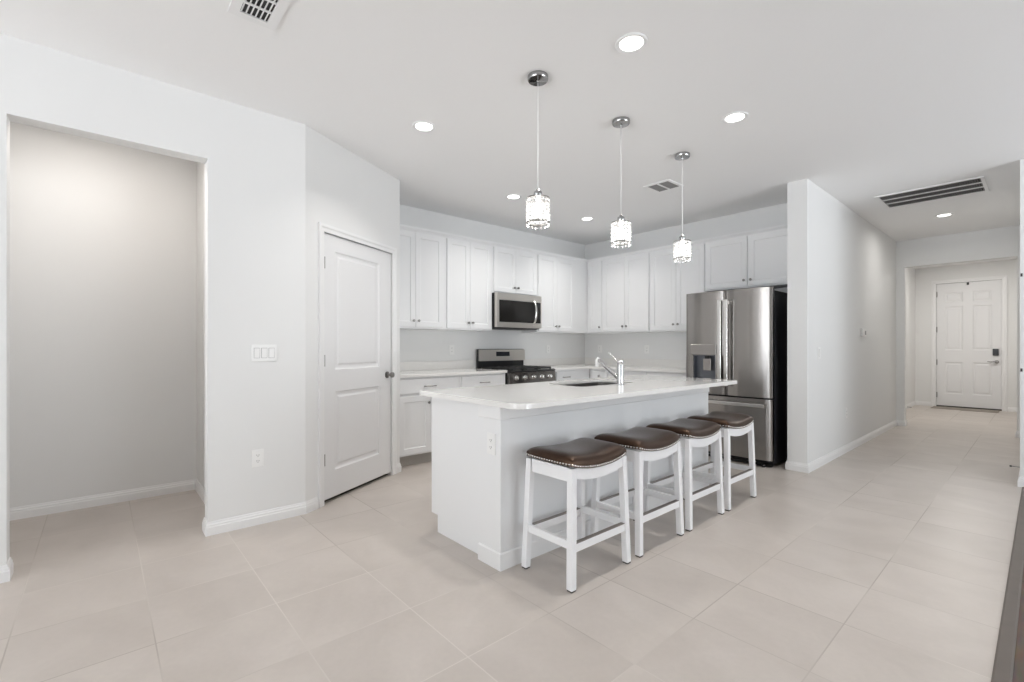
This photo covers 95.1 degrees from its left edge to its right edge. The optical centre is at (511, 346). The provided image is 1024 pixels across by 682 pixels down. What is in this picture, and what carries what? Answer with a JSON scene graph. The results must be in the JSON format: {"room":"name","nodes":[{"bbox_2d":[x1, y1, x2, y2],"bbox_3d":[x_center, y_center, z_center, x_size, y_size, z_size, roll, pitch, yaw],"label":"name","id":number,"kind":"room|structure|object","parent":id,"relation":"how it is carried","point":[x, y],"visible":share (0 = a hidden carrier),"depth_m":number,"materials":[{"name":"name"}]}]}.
{"room":"kitchen","nodes":[
{"label":"kitchen","id":0,"kind":"room"},
{"bbox_2d":[10,122,196,507],"bbox_3d":[-2.978,-0.199,3.840,3.800,2.840,0.114,0,0,-41],"label":"wall","id":1,"kind":"structure","parent":0,"point":[103,235],"depth_m":3.60,"materials":[{"name":"white paint"}]},
{"bbox_2d":[0,33,304,565],"bbox_3d":[-3.922,-0.199,1.375,6.326,2.840,0.114,0,0,-41],"label":"wall","id":2,"kind":"structure","parent":0,"point":[254,160],"depth_m":3.10,"materials":[{"name":"white paint"}]},
{"bbox_2d":[0,479,318,582],"bbox_3d":[-4.243,1.178,1.824,6.436,0.086,1.242,0,0,-41],"label":"baseboard","id":3,"kind":"structure","parent":2,"relation":"attached to","point":[275,514],"depth_m":3.40,"materials":[{"name":"white wood"}]},
{"bbox_2d":[252,449,263,467],"bbox_3d":[-1.742,0.766,3.210,0.075,0.118,0.008,0,0,-41],"label":"wall outlet","id":4,"kind":"object","parent":2,"relation":"attached to","point":[257,455],"visible":1,"depth_m":3.21,"materials":[{"name":"white plastic"}]},
{"bbox_2d":[251,345,276,361],"bbox_3d":[-1.711,0.046,3.235,0.162,0.115,0.011,0,0,-41],"label":"light switch","id":5,"kind":"object","parent":2,"relation":"attached to","point":[258,352],"visible":1,"depth_m":3.23,"materials":[{"name":"white plastic"}]},
{"bbox_2d":[197,162,204,488],"bbox_3d":[-2.288,-0.199,3.629,0.114,2.840,1.114,0,0,-41],"label":"wall","id":6,"kind":"structure","parent":0,"point":[200,166],"depth_m":3.82,"materials":[{"name":"white paint"}]},
{"bbox_2d":[305,125,399,501],"bbox_3d":[-1.355,-0.199,4.012,0.114,2.840,1.217,0,0,20],"label":"wall","id":7,"kind":"structure","parent":0,"point":[344,190],"depth_m":3.70,"materials":[{"name":"white paint"}]},
{"bbox_2d":[324,474,387,501],"bbox_3d":[-1.368,1.219,4.044,0.067,0.004,0.910,0,0,20],"label":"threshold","id":8,"kind":"structure","parent":7,"relation":"attached to","point":[385,474],"depth_m":4.01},
{"bbox_2d":[318,222,396,507],"bbox_3d":[-1.284,0.142,4.014,0.018,2.159,1.020,0,0,20],"label":"trim","id":9,"kind":"structure","parent":7,"relation":"attached to","point":[322,227],"depth_m":3.58,"materials":[{"name":"white"}]},
{"bbox_2d":[324,233,394,499],"bbox_3d":[-1.283,0.158,4.012,0.112,2.067,0.902,0,0,20],"label":"door","id":10,"kind":"structure","parent":7,"relation":"in","point":[358,374],"depth_m":3.95,"materials":[{"name":"white wood"}]},
{"bbox_2d":[397,463,400,472],"bbox_3d":[-1.108,1.178,4.573,0.055,0.086,0.147,0,0,-15],"label":"baseboard","id":11,"kind":"structure","parent":7,"relation":"attached to","point":[398,464],"depth_m":4.54,"materials":[{"name":"white wood"}]},
{"bbox_2d":[400,205,584,361],"bbox_3d":[-0.194,-0.199,6.376,3.744,2.840,0.114,0,0,-41],"label":"wall","id":12,"kind":"structure","parent":0,"point":[415,345],"depth_m":6.11,"materials":[{"name":"white paint"}]},
{"bbox_2d":[400,229,443,329],"bbox_3d":[-1.151,-0.725,5.218,0.770,1.063,0.356,0,0,-41],"label":"upper cabinet","id":13,"kind":"object","parent":12,"relation":"attached to","point":[421,254],"visible":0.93,"depth_m":5.15,"materials":[{"name":"white wood"}]},
{"bbox_2d":[449,345,453,354],"bbox_3d":[-0.747,0.043,5.808,0.075,0.118,0.008,0,0,-41],"label":"wall outlet","id":14,"kind":"object","parent":12,"relation":"attached to","point":[451,347],"visible":1,"depth_m":5.80,"materials":[{"name":"white plastic"}]},
{"bbox_2d":[442,237,491,330],"bbox_3d":[-0.599,-0.725,5.704,0.699,1.063,0.356,0,0,-41],"label":"upper cabinet","id":15,"kind":"object","parent":12,"relation":"attached to","point":[467,264],"visible":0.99,"depth_m":5.56,"materials":[{"name":"white wood"}]},
{"bbox_2d":[492,246,536,295],"bbox_3d":[-0.043,-0.963,6.193,0.779,0.588,0.356,0,0,-41],"label":"upper cabinet","id":16,"kind":"object","parent":12,"relation":"attached to","point":[513,271],"visible":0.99,"depth_m":6.06,"materials":[{"name":"white wood"}]},
{"bbox_2d":[492,292,541,329],"bbox_3d":[-0.006,-0.444,6.151,0.777,0.446,0.468,0,0,-41],"label":"microwave","id":17,"kind":"object","parent":16,"relation":"attached to","point":[509,311],"visible":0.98,"depth_m":5.99,"materials":[{"name":"silver metal"}]},
{"bbox_2d":[521,254,589,333],"bbox_3d":[0.765,-0.725,6.904,1.372,1.063,0.356,0,0,-41],"label":"upper cabinet","id":18,"kind":"object","parent":12,"relation":"attached to","point":[561,283],"visible":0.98,"depth_m":6.68,"materials":[{"name":"white wood"}]},
{"bbox_2d":[400,224,786,262],"bbox_3d":[0.834,-1.278,4.900,3.333,0.042,2.880,0,0,-41],"label":"trim","id":19,"kind":"structure","parent":18,"relation":"on","point":[402,226],"depth_m":5.70,"materials":[{"name":"white wood"}]},
{"bbox_2d":[0,405,1023,681],"bbox_3d":[2.438,1.281,3.209,18.500,0.120,10.400,0,0,-41],"label":"floor","id":20,"kind":"structure","parent":0,"point":[888,560],"depth_m":2.35,"materials":[{"name":"beige tile"}]},
{"bbox_2d":[400,375,458,465],"bbox_3d":[-1.051,0.768,5.103,0.768,0.905,0.662,0,0,-41],"label":"base cabinet","id":21,"kind":"object","parent":20,"relation":"on","point":[415,409],"visible":0.52,"depth_m":4.80,"materials":[{"name":"white wood"}]},
{"bbox_2d":[400,360,506,377],"bbox_3d":[-0.807,0.247,5.330,1.437,0.137,0.646,0,0,-41],"label":"countertop","id":22,"kind":"structure","parent":21,"relation":"on","point":[461,367],"depth_m":5.48,"materials":[{"name":"white stone"}]},
{"bbox_2d":[459,373,504,387],"bbox_3d":[-0.513,0.768,5.576,0.664,0.905,0.662,0,0,-41],"label":"drawer","id":23,"kind":"object","parent":20,"relation":"on","point":[474,380],"visible":0.16,"depth_m":5.33,"materials":[{"name":"white wood"}]},
{"bbox_2d":[476,349,555,383],"bbox_3d":[0.073,0.614,6.032,0.807,1.155,0.695,0,0,-41],"label":"gas range","id":24,"kind":"object","parent":20,"relation":"on","point":[511,360],"visible":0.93,"depth_m":6.03,"materials":[{"name":"black"}]},
{"bbox_2d":[499,368,554,372],"bbox_3d":[0.053,0.306,6.052,0.799,0.020,0.639,0,0,-41],"label":"cooktop","id":25,"kind":"object","parent":24,"relation":"in","point":[509,370],"depth_m":5.82,"materials":[{"name":"black metal"}]},
{"bbox_2d":[432,387,708,571],"bbox_3d":[0.566,0.774,3.636,2.396,0.894,0.820,0,0,-41],"label":"kitchen island","id":26,"kind":"object","parent":20,"relation":"on","point":[478,495],"visible":0.66,"depth_m":2.85,"materials":[{"name":"white"}]},
{"bbox_2d":[487,432,495,454],"bbox_3d":[-0.116,0.541,2.602,0.008,0.118,0.075,0,0,-41],"label":"wall outlet","id":27,"kind":"object","parent":26,"relation":"attached to","point":[491,438],"visible":1,"depth_m":2.60,"materials":[{"name":"white plastic"}]},
{"bbox_2d":[420,375,736,409],"bbox_3d":[0.683,0.311,3.615,2.600,0.030,1.003,0,0,-41],"label":"island countertop","id":28,"kind":"structure","parent":26,"relation":"on","point":[534,395],"depth_m":3.10,"materials":[{"name":"white stone"}]},
{"bbox_2d":[563,382,616,386],"bbox_3d":[0.645,0.417,3.780,0.679,0.209,0.374,0,0,-41],"label":"sink","id":29,"kind":"object","parent":28,"relation":"in","point":[588,383],"visible":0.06,"depth_m":4.03,"materials":[{"name":"silver metal"}]},
{"bbox_2d":[595,352,623,384],"bbox_3d":[0.761,0.171,3.655,0.060,0.250,0.265,0,0,-41],"label":"faucet","id":30,"kind":"object","parent":28,"relation":"on","point":[619,375],"visible":0.99,"depth_m":3.57,"materials":[{"name":"silver metal"}]},
{"bbox_2d":[555,369,588,380],"bbox_3d":[0.627,0.768,6.578,0.749,0.905,0.662,0,0,-41],"label":"base cabinet","id":31,"kind":"object","parent":20,"relation":"on","point":[560,375],"visible":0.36,"depth_m":6.36,"materials":[{"name":"white wood"}]},
{"bbox_2d":[521,438,630,592],"bbox_3d":[0.362,0.885,2.614,0.504,0.672,0.368,0,0,-41],"label":"bar stool","id":32,"kind":"object","parent":20,"relation":"on","point":[590,458],"visible":1,"depth_m":2.54,"materials":[{"name":"white wood"}]},
{"bbox_2d":[589,369,608,378],"bbox_3d":[1.225,0.768,6.923,0.656,0.905,0.929,0,0,-41],"label":"base cabinet","id":33,"kind":"object","parent":20,"relation":"on","point":[593,373],"visible":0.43,"depth_m":6.50,"materials":[{"name":"white wood"}]},
{"bbox_2d":[590,427,683,557],"bbox_3d":[0.805,0.885,3.004,0.504,0.672,0.368,0,0,-41],"label":"bar stool","id":34,"kind":"object","parent":20,"relation":"on","point":[645,443],"visible":0.84,"depth_m":2.92,"materials":[{"name":"white paint"}]},
{"bbox_2d":[609,370,685,376],"bbox_3d":[1.923,0.768,6.125,0.662,0.905,1.189,0,0,-41],"label":"base cabinet","id":35,"kind":"object","parent":20,"relation":"on","point":[626,372],"visible":0.02,"depth_m":5.89,"materials":[{"name":"white wood"}]},
{"bbox_2d":[524,357,685,372],"bbox_3d":[1.346,0.247,6.240,1.380,0.136,2.123,0,0,-41],"label":"countertop","id":36,"kind":"structure","parent":35,"relation":"on","point":[653,365],"depth_m":6.61,"materials":[{"name":"white stone"}]},
{"bbox_2d":[643,418,723,531],"bbox_3d":[1.239,0.885,3.385,0.504,0.672,0.368,0,0,-41],"label":"bar stool","id":37,"kind":"object","parent":20,"relation":"on","point":[701,433],"visible":0.65,"depth_m":3.30,"materials":[{"name":"white paint"}]},
{"bbox_2d":[683,411,756,510],"bbox_3d":[1.671,0.885,3.766,0.504,0.672,0.368,0,0,-41],"label":"bar stool","id":38,"kind":"object","parent":20,"relation":"on","point":[732,424],"visible":0.7,"depth_m":3.67,"materials":[{"name":"white paint"}]},
{"bbox_2d":[686,287,786,466],"bbox_3d":[2.546,0.314,5.227,0.858,1.815,0.912,0,0,-41],"label":"refrigerator","id":39,"kind":"object","parent":20,"relation":"on","point":[740,335],"visible":0.71,"depth_m":4.85,"materials":[{"name":"silver metal"}]},
{"bbox_2d":[931,406,999,412],"bbox_3d":[8.738,1.217,9.051,0.438,0.009,0.932,0,0,-41],"label":"threshold","id":40,"kind":"object","parent":20,"relation":"on","point":[936,407],"visible":1,"depth_m":8.99,"materials":[{"name":"grey metal"}]},
{"bbox_2d":[0,0,1023,268],"bbox_3d":[2.438,-1.679,3.209,18.500,0.120,10.400,0,0,-41],"label":"ceiling","id":41,"kind":"structure","parent":0,"point":[862,101],"depth_m":2.98,"materials":[{"name":"white paint"}]},
{"bbox_2d":[228,0,290,30],"bbox_3d":[-1.154,-1.614,2.168,0.206,0.008,0.420,0,0,-41],"label":"ceiling vent","id":42,"kind":"object","parent":41,"relation":"in","point":[263,13],"visible":1,"depth_m":2.25,"materials":[{"name":"white metal"}]},
{"bbox_2d":[412,121,435,131],"bbox_3d":[-0.648,-1.615,3.447,0.172,0.008,0.172,0,0,-41],"label":"recessed light","id":43,"kind":"object","parent":41,"relation":"in","point":[421,126],"visible":1,"depth_m":3.44,"materials":[{"name":"white plastic"}]},
{"bbox_2d":[506,194,520,199],"bbox_3d":[0.016,-1.615,5.064,0.172,0.008,0.172,0,0,-41],"label":"recessed light","id":44,"kind":"object","parent":41,"relation":"in","point":[510,196],"visible":1,"depth_m":5.05,"materials":[{"name":"white plastic"}]},
{"bbox_2d":[526,70,549,229],"bbox_3d":[0.156,-1.166,2.807,0.149,0.904,0.148,0,0,-41],"label":"pendant light","id":45,"kind":"object","parent":41,"relation":"hanging from","point":[537,78],"visible":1,"depth_m":2.77,"materials":[{"name":"white glass"}]},
{"bbox_2d":[526,196,549,229],"bbox_3d":[0.156,-0.798,2.807,0.149,0.169,0.148,0,0,-41],"label":"shade","id":46,"kind":"object","parent":45,"relation":"hanging from","point":[538,210],"depth_m":2.76,"materials":[{"name":"white glass"}]},
{"bbox_2d":[580,217,593,220],"bbox_3d":[0.951,-1.615,5.939,0.172,0.008,0.172,0,0,-41],"label":"recessed light","id":47,"kind":"object","parent":41,"relation":"in","point":[582,218],"visible":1,"depth_m":5.92,"materials":[{"name":"white plastic"}]},
{"bbox_2d":[610,116,631,247],"bbox_3d":[0.782,-1.166,3.358,0.149,0.904,0.148,0,0,-41],"label":"pendant light","id":48,"kind":"object","parent":41,"relation":"hanging from","point":[619,122],"visible":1,"depth_m":3.32,"materials":[{"name":"silver metal"}]},
{"bbox_2d":[610,221,631,247],"bbox_3d":[0.782,-0.798,3.358,0.149,0.169,0.148,0,0,-41],"label":"shade","id":49,"kind":"object","parent":48,"relation":"hanging from","point":[620,230],"depth_m":3.31,"materials":[{"name":"white glass"}]},
{"bbox_2d":[615,32,647,53],"bbox_3d":[0.638,-1.615,2.501,0.172,0.008,0.172,0,0,-41],"label":"recessed light","id":50,"kind":"object","parent":41,"relation":"in","point":[630,43],"visible":1,"depth_m":2.50,"materials":[{"name":"white plastic"}]},
{"bbox_2d":[643,179,683,192],"bbox_3d":[1.529,-1.614,4.731,0.285,0.008,0.285,0,0,-41],"label":"ceiling vent","id":51,"kind":"object","parent":41,"relation":"in","point":[665,185],"visible":1,"depth_m":4.72,"materials":[{"name":"white metal"}]},
{"bbox_2d":[673,152,691,262],"bbox_3d":[1.438,-1.166,3.953,0.149,0.904,0.148,0,0,-41],"label":"pendant light","id":52,"kind":"object","parent":41,"relation":"hanging from","point":[684,244],"visible":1,"depth_m":3.92,"materials":[{"name":"glass"}]},
{"bbox_2d":[673,240,691,262],"bbox_3d":[1.438,-0.798,3.953,0.149,0.169,0.148,0,0,-41],"label":"shade","id":53,"kind":"object","parent":52,"relation":"hanging from","point":[681,251],"depth_m":3.91,"materials":[{"name":"white glass"}]},
{"bbox_2d":[722,111,748,123],"bbox_3d":[1.576,-1.615,3.312,0.172,0.008,0.172,0,0,-41],"label":"recessed light","id":54,"kind":"object","parent":41,"relation":"in","point":[734,117],"visible":1,"depth_m":3.31,"materials":[{"name":"white plastic"}]},
{"bbox_2d":[875,176,988,208],"bbox_3d":[4.436,-1.614,4.965,0.624,0.010,0.837,0,0,-41],"label":"ceiling vent","id":55,"kind":"object","parent":41,"relation":"in","point":[975,185],"visible":1,"depth_m":4.93,"materials":[{"name":"white metal"}]},
{"bbox_2d":[935,213,952,217],"bbox_3d":[5.330,-1.615,5.779,0.172,0.008,0.172,0,0,-41],"label":"recessed light","id":56,"kind":"object","parent":41,"relation":"in","point":[945,214],"visible":1,"depth_m":5.78,"materials":[{"name":"white plastic"}]},
{"bbox_2d":[585,203,786,359],"bbox_3d":[2.253,-0.199,6.341,0.114,2.840,3.171,0,0,-41],"label":"wall","id":57,"kind":"structure","parent":0,"point":[662,345],"depth_m":6.45,"materials":[{"name":"white paint"}]},
{"bbox_2d":[587,260,611,333],"bbox_3d":[1.330,-0.725,7.030,0.360,1.063,0.292,0,0,-41],"label":"upper cabinet","id":58,"kind":"object","parent":57,"relation":"attached to","point":[594,269],"visible":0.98,"depth_m":6.93,"materials":[{"name":"white wood"}]},
{"bbox_2d":[603,252,651,332],"bbox_3d":[1.685,-0.725,6.626,0.360,1.063,0.781,0,0,-41],"label":"upper cabinet","id":59,"kind":"object","parent":57,"relation":"attached to","point":[626,279],"visible":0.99,"depth_m":6.50,"materials":[{"name":"white wood"}]},
{"bbox_2d":[645,345,648,353],"bbox_3d":[1.910,0.043,6.638,0.008,0.118,0.075,0,0,-41],"label":"wall outlet","id":60,"kind":"object","parent":57,"relation":"attached to","point":[646,346],"visible":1,"depth_m":6.63,"materials":[{"name":"white plastic"}]},
{"bbox_2d":[650,243,705,331],"bbox_3d":[2.193,-0.725,6.048,0.360,1.063,0.757,0,0,-41],"label":"upper cabinet","id":61,"kind":"object","parent":57,"relation":"attached to","point":[670,281],"visible":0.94,"depth_m":5.98,"materials":[{"name":"white wood"}]},
{"bbox_2d":[706,229,786,291],"bbox_3d":[2.782,-0.960,5.378,0.360,0.593,1.024,0,0,-41],"label":"upper cabinet","id":62,"kind":"object","parent":57,"relation":"attached to","point":[758,260],"visible":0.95,"depth_m":5.29,"materials":[{"name":"white wood"}]},
{"bbox_2d":[787,179,895,463],"bbox_3d":[4.336,-0.199,5.944,4.113,2.840,0.175,0,0,-41],"label":"wall","id":63,"kind":"structure","parent":0,"point":[841,267],"depth_m":5.13,"materials":[{"name":"white paint"}]},
{"bbox_2d":[785,401,930,472],"bbox_3d":[5.633,1.178,7.141,7.671,0.086,0.467,0,0,-40],"label":"baseboard","id":64,"kind":"structure","parent":63,"relation":"attached to","point":[790,465],"depth_m":5.31,"materials":[{"name":"white wood"}]},
{"bbox_2d":[860,328,865,336],"bbox_3d":[4.402,-0.174,5.867,0.170,0.100,0.029,0,0,-41],"label":"thermostat","id":65,"kind":"object","parent":63,"relation":"attached to","point":[862,330],"visible":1,"depth_m":5.82,"materials":[{"name":"white plastic"}]},
{"bbox_2d":[906,267,914,403],"bbox_3d":[7.096,-0.199,8.693,3.422,2.840,0.114,0,0,-41],"label":"wall","id":66,"kind":"structure","parent":0,"point":[910,272],"depth_m":9.44,"materials":[{"name":"white paint"}]},
{"bbox_2d":[896,225,1019,430],"bbox_3d":[6.124,-0.199,7.117,0.120,2.840,3.400,0,0,-41],"label":"wall","id":67,"kind":"structure","parent":0,"point":[997,243],"depth_m":6.86,"materials":[{"name":"white paint"}]},
{"bbox_2d":[915,259,1016,410],"bbox_3d":[9.158,-0.199,9.053,0.150,2.840,2.300,0,0,-41],"label":"wall","id":68,"kind":"structure","parent":0,"point":[923,276],"depth_m":9.42,"materials":[{"name":"white paint"}]},
{"bbox_2d":[936,279,1001,409],"bbox_3d":[8.976,-0.028,9.216,0.203,2.480,0.937,0,0,-41],"label":"door","id":69,"kind":"structure","parent":68,"relation":"in","point":[968,314],"depth_m":9.19,"materials":[{"name":"white wood"}]},
{"bbox_2d":[931,275,1006,410],"bbox_3d":[8.932,-0.057,9.182,0.018,2.556,1.064,0,0,-41],"label":"trim","id":70,"kind":"structure","parent":68,"relation":"attached to","point":[1003,277],"depth_m":9.08,"materials":[{"name":"white"}]},
{"bbox_2d":[1008,407,1016,411],"bbox_3d":[9.524,1.178,8.512,0.014,0.086,0.705,0,0,-41],"label":"baseboard","id":71,"kind":"structure","parent":68,"relation":"attached to","point":[1010,409],"depth_m":8.73,"materials":[{"name":"white wood"}]},
{"bbox_2d":[1020,159,1023,477],"bbox_3d":[7.060,-0.199,3.507,3.242,2.840,4.342,0,0,-41],"label":"wall","id":72,"kind":"structure","parent":0,"point":[1021,160],"depth_m":4.05,"materials":[{"name":"white paint"}]},
{"bbox_2d":[991,487,1023,681],"bbox_3d":[0.187,1.277,0.302,11.280,0.128,0.051,0,0,-41],"label":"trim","id":73,"kind":"structure","parent":72,"relation":"attached to","point":[1003,666],"depth_m":2.14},
{"bbox_2d":[1015,431,1023,487],"bbox_3d":[6.070,1.178,4.712,3.376,0.086,1.459,0,0,-41],"label":"baseboard","id":74,"kind":"structure","parent":72,"relation":"attached to","point":[1020,483],"depth_m":4.06,"materials":[{"name":"white wood"}]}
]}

